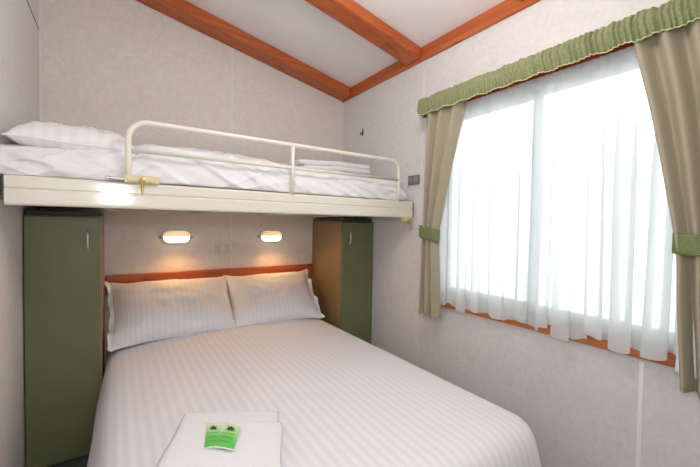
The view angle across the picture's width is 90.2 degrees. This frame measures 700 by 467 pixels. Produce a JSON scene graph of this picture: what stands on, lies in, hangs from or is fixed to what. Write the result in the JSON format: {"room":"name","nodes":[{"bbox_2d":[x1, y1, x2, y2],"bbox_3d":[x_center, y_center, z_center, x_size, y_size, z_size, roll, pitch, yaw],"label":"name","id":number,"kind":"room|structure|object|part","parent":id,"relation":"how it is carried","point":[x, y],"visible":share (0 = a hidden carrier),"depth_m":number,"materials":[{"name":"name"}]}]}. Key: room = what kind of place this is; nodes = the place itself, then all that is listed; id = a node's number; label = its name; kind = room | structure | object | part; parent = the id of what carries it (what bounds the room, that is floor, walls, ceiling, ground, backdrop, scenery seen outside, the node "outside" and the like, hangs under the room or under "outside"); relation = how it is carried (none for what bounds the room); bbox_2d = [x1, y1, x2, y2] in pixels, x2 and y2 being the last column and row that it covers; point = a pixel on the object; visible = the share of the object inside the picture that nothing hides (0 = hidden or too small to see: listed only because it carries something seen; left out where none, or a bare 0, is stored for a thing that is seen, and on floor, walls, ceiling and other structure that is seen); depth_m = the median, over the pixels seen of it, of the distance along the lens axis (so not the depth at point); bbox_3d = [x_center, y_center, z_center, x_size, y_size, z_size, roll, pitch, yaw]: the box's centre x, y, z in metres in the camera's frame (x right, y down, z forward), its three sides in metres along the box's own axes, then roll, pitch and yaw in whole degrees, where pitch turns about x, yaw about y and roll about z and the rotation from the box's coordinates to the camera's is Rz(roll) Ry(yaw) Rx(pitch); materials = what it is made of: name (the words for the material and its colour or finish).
{"room":"cabin bedroom","nodes":[
{"label":"cabin bedroom","id":0,"kind":"room"},
{"bbox_2d":[0,0,39,466],"bbox_3d":[-0.871,-0.292,0.576,0.086,2.950,3.350,0,2,-34],"label":"wall","id":1,"kind":"structure","parent":0,"point":[19,32],"depth_m":1.48,"materials":[{"name":"paint"}]},
{"bbox_2d":[47,455,88,466],"bbox_3d":[-0.007,1.231,1.215,2.230,0.100,3.550,0,2,-34],"label":"floor","id":2,"kind":"structure","parent":0,"point":[82,461],"depth_m":1.73,"materials":[{"name":"grey carpet"}]},
{"bbox_2d":[24,210,104,466],"bbox_3d":[-1.516,0.510,1.887,0.296,1.253,0.499,0,2,-34],"label":"wardrobe","id":3,"kind":"object","parent":2,"relation":"on","point":[64,309],"visible":0.84,"depth_m":1.70,"materials":[{"name":"green laminate"}]},
{"bbox_3d":[-1.519,-0.105,1.888,0.296,0.022,0.434,0,2,-34],"label":"panel","id":4,"kind":"part","parent":3,"relation":"part of","materials":[{"name":"green wood"}]},
{"bbox_3d":[-1.301,0.032,1.729,0.008,0.098,0.028,0,2,-34],"label":"handle","id":5,"kind":"part","parent":3,"relation":"part of","materials":[{"name":"silver metal"}]},
{"bbox_3d":[-1.413,0.521,1.983,0.017,1.231,0.454,0,2,-34],"label":"panel","id":6,"kind":"part","parent":3,"relation":"part of","materials":[{"name":"beige laminate"}]},
{"bbox_2d":[105,264,312,294],"bbox_3d":[-0.417,0.723,1.817,1.441,0.869,1.858,0,2,-34],"label":"double bed","id":7,"kind":"object","parent":2,"relation":"on","point":[193,274],"visible":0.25,"depth_m":2.47,"materials":[{"name":"wood"}]},
{"bbox_2d":[87,318,541,466],"bbox_3d":[-0.361,0.872,1.694,1.535,0.485,2.033,0,2,-34],"label":"bedspread","id":8,"kind":"object","parent":7,"relation":"on","point":[341,399],"visible":0.82,"depth_m":1.36,"materials":[{"name":"white fabric"}]},
{"bbox_2d":[104,275,236,351],"bbox_3d":[-1.103,0.463,2.187,0.733,0.343,0.342,0,2,-34],"label":"pillow","id":9,"kind":"object","parent":8,"relation":"on","point":[146,311],"visible":0.94,"depth_m":2.10,"materials":[{"name":"white fabric"}]},
{"bbox_2d":[156,411,278,466],"bbox_3d":[-0.389,0.635,1.084,0.354,0.028,0.304,1,2,-5],"label":"folded towel","id":10,"kind":"object","parent":8,"relation":"on","point":[218,416],"visible":0.3,"depth_m":1.18,"materials":[{"name":"white fabric"}]},
{"bbox_2d":[157,422,282,466],"bbox_3d":[-0.352,0.613,0.960,0.357,0.028,0.319,1,2,-4],"label":"folded towel","id":11,"kind":"object","parent":10,"relation":"on","point":[258,444],"visible":0.89,"depth_m":0.97,"materials":[{"name":"white fabric"}]},
{"bbox_2d":[204,423,221,448],"bbox_3d":[-0.408,0.593,1.032,0.046,0.008,0.134,0,2,-17],"label":"sachet","id":12,"kind":"object","parent":11,"relation":"on","point":[213,430],"visible":1,"depth_m":1.02,"materials":[{"name":"green paper"}]},
{"bbox_2d":[215,422,240,450],"bbox_3d":[-0.354,0.590,1.021,0.054,0.007,0.142,1,2,-6],"label":"sachet","id":13,"kind":"object","parent":11,"relation":"on","point":[227,439],"visible":1,"depth_m":1.01,"materials":[{"name":"green paper"}]},
{"bbox_2d":[223,269,324,326],"bbox_3d":[-0.544,0.464,2.564,0.682,0.338,0.354,0,2,-34],"label":"pillow","id":14,"kind":"object","parent":8,"relation":"on","point":[272,297],"visible":0.97,"depth_m":2.48,"materials":[{"name":"white fabric"}]},
{"bbox_2d":[312,219,372,343],"bbox_3d":[-0.068,0.508,2.859,0.291,1.253,0.499,0,2,-34],"label":"wardrobe","id":15,"kind":"object","parent":2,"relation":"on","point":[342,249],"visible":0.72,"depth_m":2.69,"materials":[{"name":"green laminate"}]},
{"bbox_3d":[-0.195,0.518,2.801,0.017,1.231,0.454,0,2,-34],"label":"panel","id":16,"kind":"part","parent":15,"relation":"part of","materials":[{"name":"beige laminate"}]},
{"bbox_3d":[-0.070,-0.108,2.861,0.291,0.022,0.434,0,2,-34],"label":"panel","id":17,"kind":"part","parent":15,"relation":"part of","materials":[{"name":"green"}]},
{"bbox_3d":[0.052,0.518,2.681,0.285,1.203,0.017,0,2,-34],"label":"door","id":18,"kind":"part","parent":15,"relation":"part of","materials":[{"name":"green laminate"}]},
{"bbox_2d":[41,0,342,358],"bbox_3d":[-0.943,-0.348,2.605,2.230,2.950,0.100,0,2,-34],"label":"wall","id":19,"kind":"structure","parent":0,"point":[111,65],"depth_m":2.36,"materials":[{"name":"paint"}]},
{"bbox_2d":[39,0,41,210],"bbox_3d":[-1.766,-0.220,1.993,0.008,2.700,0.006,0,2,-34],"label":"trim","id":20,"kind":"structure","parent":19,"relation":"attached to","point":[39,0],"depth_m":1.97,"materials":[{"name":"white"}]},
{"bbox_2d":[159,230,192,243],"bbox_3d":[-1.174,0.026,2.364,0.208,0.092,0.064,0,2,-34],"label":"wall lamp","id":21,"kind":"object","parent":19,"relation":"attached to","point":[168,237],"visible":1,"depth_m":2.34,"materials":[{"name":"grey plastic"}]},
{"bbox_2d":[162,230,190,236],"bbox_3d":[-1.168,0.001,2.355,0.171,0.041,0.044,0,2,-34],"label":"hood","id":22,"kind":"object","parent":21,"relation":"attached to","point":[170,233],"depth_m":2.34,"materials":[{"name":"white plastic"}]},
{"bbox_2d":[1,120,413,230],"bbox_3d":[-0.648,-0.265,2.163,2.018,0.466,0.942,0,2,-34],"label":"bunk bed","id":23,"kind":"object","parent":19,"relation":"attached to","point":[136,193],"visible":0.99,"depth_m":1.62,"materials":[{"name":"beige metal"}]},
{"bbox_3d":[-0.905,-0.194,2.547,2.004,0.098,0.023,0,2,-34],"label":"rail","id":24,"kind":"part","parent":23,"relation":"part of","materials":[{"name":"beige metal"}]},
{"bbox_2d":[0,143,406,200],"bbox_3d":[-0.673,-0.345,2.152,1.997,0.227,0.846,0,2,-34],"label":"duvet","id":25,"kind":"object","parent":23,"relation":"on","point":[14,159],"visible":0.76,"depth_m":1.62,"materials":[{"name":"white fabric"}]},
{"bbox_2d":[1,121,135,152],"bbox_3d":[-1.212,-0.411,1.565,0.434,0.164,0.421,0,2,-34],"label":"pillow","id":26,"kind":"object","parent":25,"relation":"on","point":[50,134],"visible":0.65,"depth_m":1.41,"materials":[{"name":"white fabric"}]},
{"bbox_2d":[286,159,372,174],"bbox_3d":[-0.172,-0.464,2.539,0.601,0.089,0.340,0,2,-34],"label":"folded blanket","id":27,"kind":"object","parent":25,"relation":"on","point":[346,167],"visible":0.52,"depth_m":2.40,"materials":[{"name":"white fabric"}]},
{"bbox_3d":[-0.302,-0.347,1.872,1.523,0.276,0.022,0,2,-34],"label":"guard rail","id":28,"kind":"part","parent":23,"relation":"part of","materials":[{"name":"beige metal"}]},
{"bbox_3d":[-0.302,-0.351,1.872,1.500,0.017,0.017,0,2,-34],"label":"rail","id":29,"kind":"part","parent":23,"relation":"part of","materials":[{"name":"beige"}]},
{"bbox_3d":[-0.307,-0.341,1.869,0.020,0.264,0.020,0,2,-34],"label":"post","id":30,"kind":"part","parent":23,"relation":"part of","materials":[{"name":"beige metal"}]},
{"bbox_2d":[215,245,230,253],"bbox_3d":[-0.932,0.115,2.561,0.107,0.062,0.012,0,2,-34],"label":"power socket","id":31,"kind":"object","parent":19,"relation":"attached to","point":[218,248],"visible":1,"depth_m":2.56,"materials":[{"name":"beige plastic"}]},
{"bbox_2d":[229,47,232,302],"bbox_3d":[-0.885,-0.121,2.590,0.014,2.497,0.003,0,2,-34],"label":"trim","id":32,"kind":"structure","parent":19,"relation":"attached to","point":[231,47],"depth_m":2.57,"materials":[{"name":"white"}]},
{"bbox_2d":[136,0,349,100],"bbox_3d":[-0.862,-1.409,2.455,2.000,0.474,0.130,0,2,-34],"label":"trim","id":33,"kind":"structure","parent":19,"relation":"attached to","point":[184,11],"depth_m":2.50,"materials":[{"name":"brown wood"}]},
{"bbox_2d":[258,231,282,241],"bbox_3d":[-0.615,0.025,2.739,0.208,0.092,0.064,0,2,-34],"label":"wall lamp","id":34,"kind":"object","parent":19,"relation":"attached to","point":[265,236],"visible":1,"depth_m":2.71,"materials":[{"name":"grey plastic"}]},
{"bbox_2d":[261,231,281,235],"bbox_3d":[-0.609,0.000,2.730,0.171,0.041,0.044,0,2,-34],"label":"hood","id":35,"kind":"object","parent":34,"relation":"attached to","point":[264,233],"depth_m":2.71,"materials":[{"name":"white plastic"}]},
{"bbox_2d":[341,102,343,218],"bbox_3d":[-0.078,-0.021,3.134,0.006,2.295,0.006,0,2,-34],"label":"trim","id":36,"kind":"structure","parent":19,"relation":"attached to","point":[343,102],"depth_m":3.11,"materials":[{"name":"white"}]},
{"bbox_2d":[185,0,504,87],"bbox_3d":[0.037,-1.433,1.142,2.230,0.526,3.550,0,2,-34],"label":"ceiling","id":37,"kind":"structure","parent":0,"point":[298,29],"depth_m":2.26,"materials":[{"name":"white paint"}]},
{"bbox_2d":[305,0,420,64],"bbox_3d":[-0.402,-1.385,1.775,2.005,0.469,0.137,0,2,-34],"label":"beam","id":38,"kind":"structure","parent":37,"relation":"attached to","point":[349,13],"depth_m":2.10,"materials":[{"name":"brown wood"}]},
{"bbox_2d":[342,0,699,466],"bbox_3d":[0.899,-0.070,1.773,0.100,2.500,3.350,0,2,-34],"label":"wall","id":39,"kind":"structure","parent":0,"point":[578,401],"depth_m":1.78,"materials":[{"name":"paint"}]},
{"bbox_2d":[408,175,419,184],"bbox_3d":[0.430,-0.363,2.366,0.014,0.064,0.105,0,2,-34],"label":"light switch","id":40,"kind":"object","parent":39,"relation":"attached to","point":[414,179],"visible":1,"depth_m":2.36,"materials":[{"name":"grey plastic"}]},
{"bbox_2d":[416,61,424,366],"bbox_3d":[0.468,0.010,2.323,0.003,2.295,0.013,0,2,-34],"label":"trim","id":41,"kind":"structure","parent":39,"relation":"attached to","point":[423,61],"depth_m":2.32,"materials":[{"name":"white"}]},
{"bbox_2d":[342,0,540,101],"bbox_3d":[0.866,-1.159,1.709,0.022,0.094,3.350,0,2,-34],"label":"trim","id":42,"kind":"structure","parent":39,"relation":"attached to","point":[505,9],"depth_m":2.07,"materials":[{"name":"brown wood"}]},
{"bbox_2d":[440,42,675,367],"bbox_3d":[0.935,-0.165,1.679,0.095,1.265,1.410,0,2,-34],"label":"window","id":43,"kind":"structure","parent":39,"relation":"in","point":[671,358],"depth_m":1.51,"materials":[{"name":"brown wood"}]},
{"bbox_3d":[0.914,-0.760,1.642,0.020,0.073,1.400,0,2,-34],"label":"head trim","id":44,"kind":"part","parent":43,"relation":"part of","materials":[{"name":"brown wood"}]},
{"bbox_3d":[0.906,0.444,1.683,0.050,0.047,1.360,0,2,-34],"label":"sill","id":45,"kind":"part","parent":43,"relation":"part of","materials":[{"name":"brown wood"}]},
{"bbox_2d":[417,0,699,118],"bbox_3d":[0.921,-0.749,1.507,0.154,0.108,1.667,0,2,-34],"label":"valance","id":46,"kind":"object","parent":39,"relation":"attached to","point":[673,14],"visible":0.99,"depth_m":1.41,"materials":[{"name":"green fabric"}]},
{"bbox_2d":[418,100,466,317],"bbox_3d":[0.534,-0.132,2.057,0.074,1.273,0.336,0,2,-34],"label":"curtain","id":47,"kind":"object","parent":46,"relation":"hanging from","point":[444,124],"visible":0.97,"depth_m":2.09,"materials":[{"name":"beige fabric"}]},
{"bbox_2d":[439,70,562,330],"bbox_3d":[0.731,-0.139,1.855,0.036,1.191,0.752,0,2,-34],"label":"sheer curtain","id":48,"kind":"object","parent":46,"relation":"hanging from","point":[498,226],"visible":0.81,"depth_m":1.77,"materials":[{"name":"white fabric"}]},
{"bbox_2d":[550,46,676,360],"bbox_3d":[1.095,-0.117,1.313,0.035,1.193,0.609,0,2,-34],"label":"sheer curtain","id":49,"kind":"object","parent":46,"relation":"hanging from","point":[614,268],"visible":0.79,"depth_m":1.38,"materials":[{"name":"white fabric"}]},
{"bbox_2d":[634,19,699,397],"bbox_3d":[1.177,-0.100,1.089,0.075,1.264,0.525,0,2,-34],"label":"curtain","id":50,"kind":"object","parent":46,"relation":"hanging from","point":[669,60],"visible":0.98,"depth_m":1.17,"materials":[{"name":"beige fabric"}]},
{"bbox_2d":[635,362,644,466],"bbox_3d":[1.120,0.845,1.353,0.003,0.700,0.015,0,2,-34],"label":"trim","id":51,"kind":"structure","parent":39,"relation":"attached to","point":[641,364],"depth_m":1.35,"materials":[{"name":"white plastic"}]}
]}

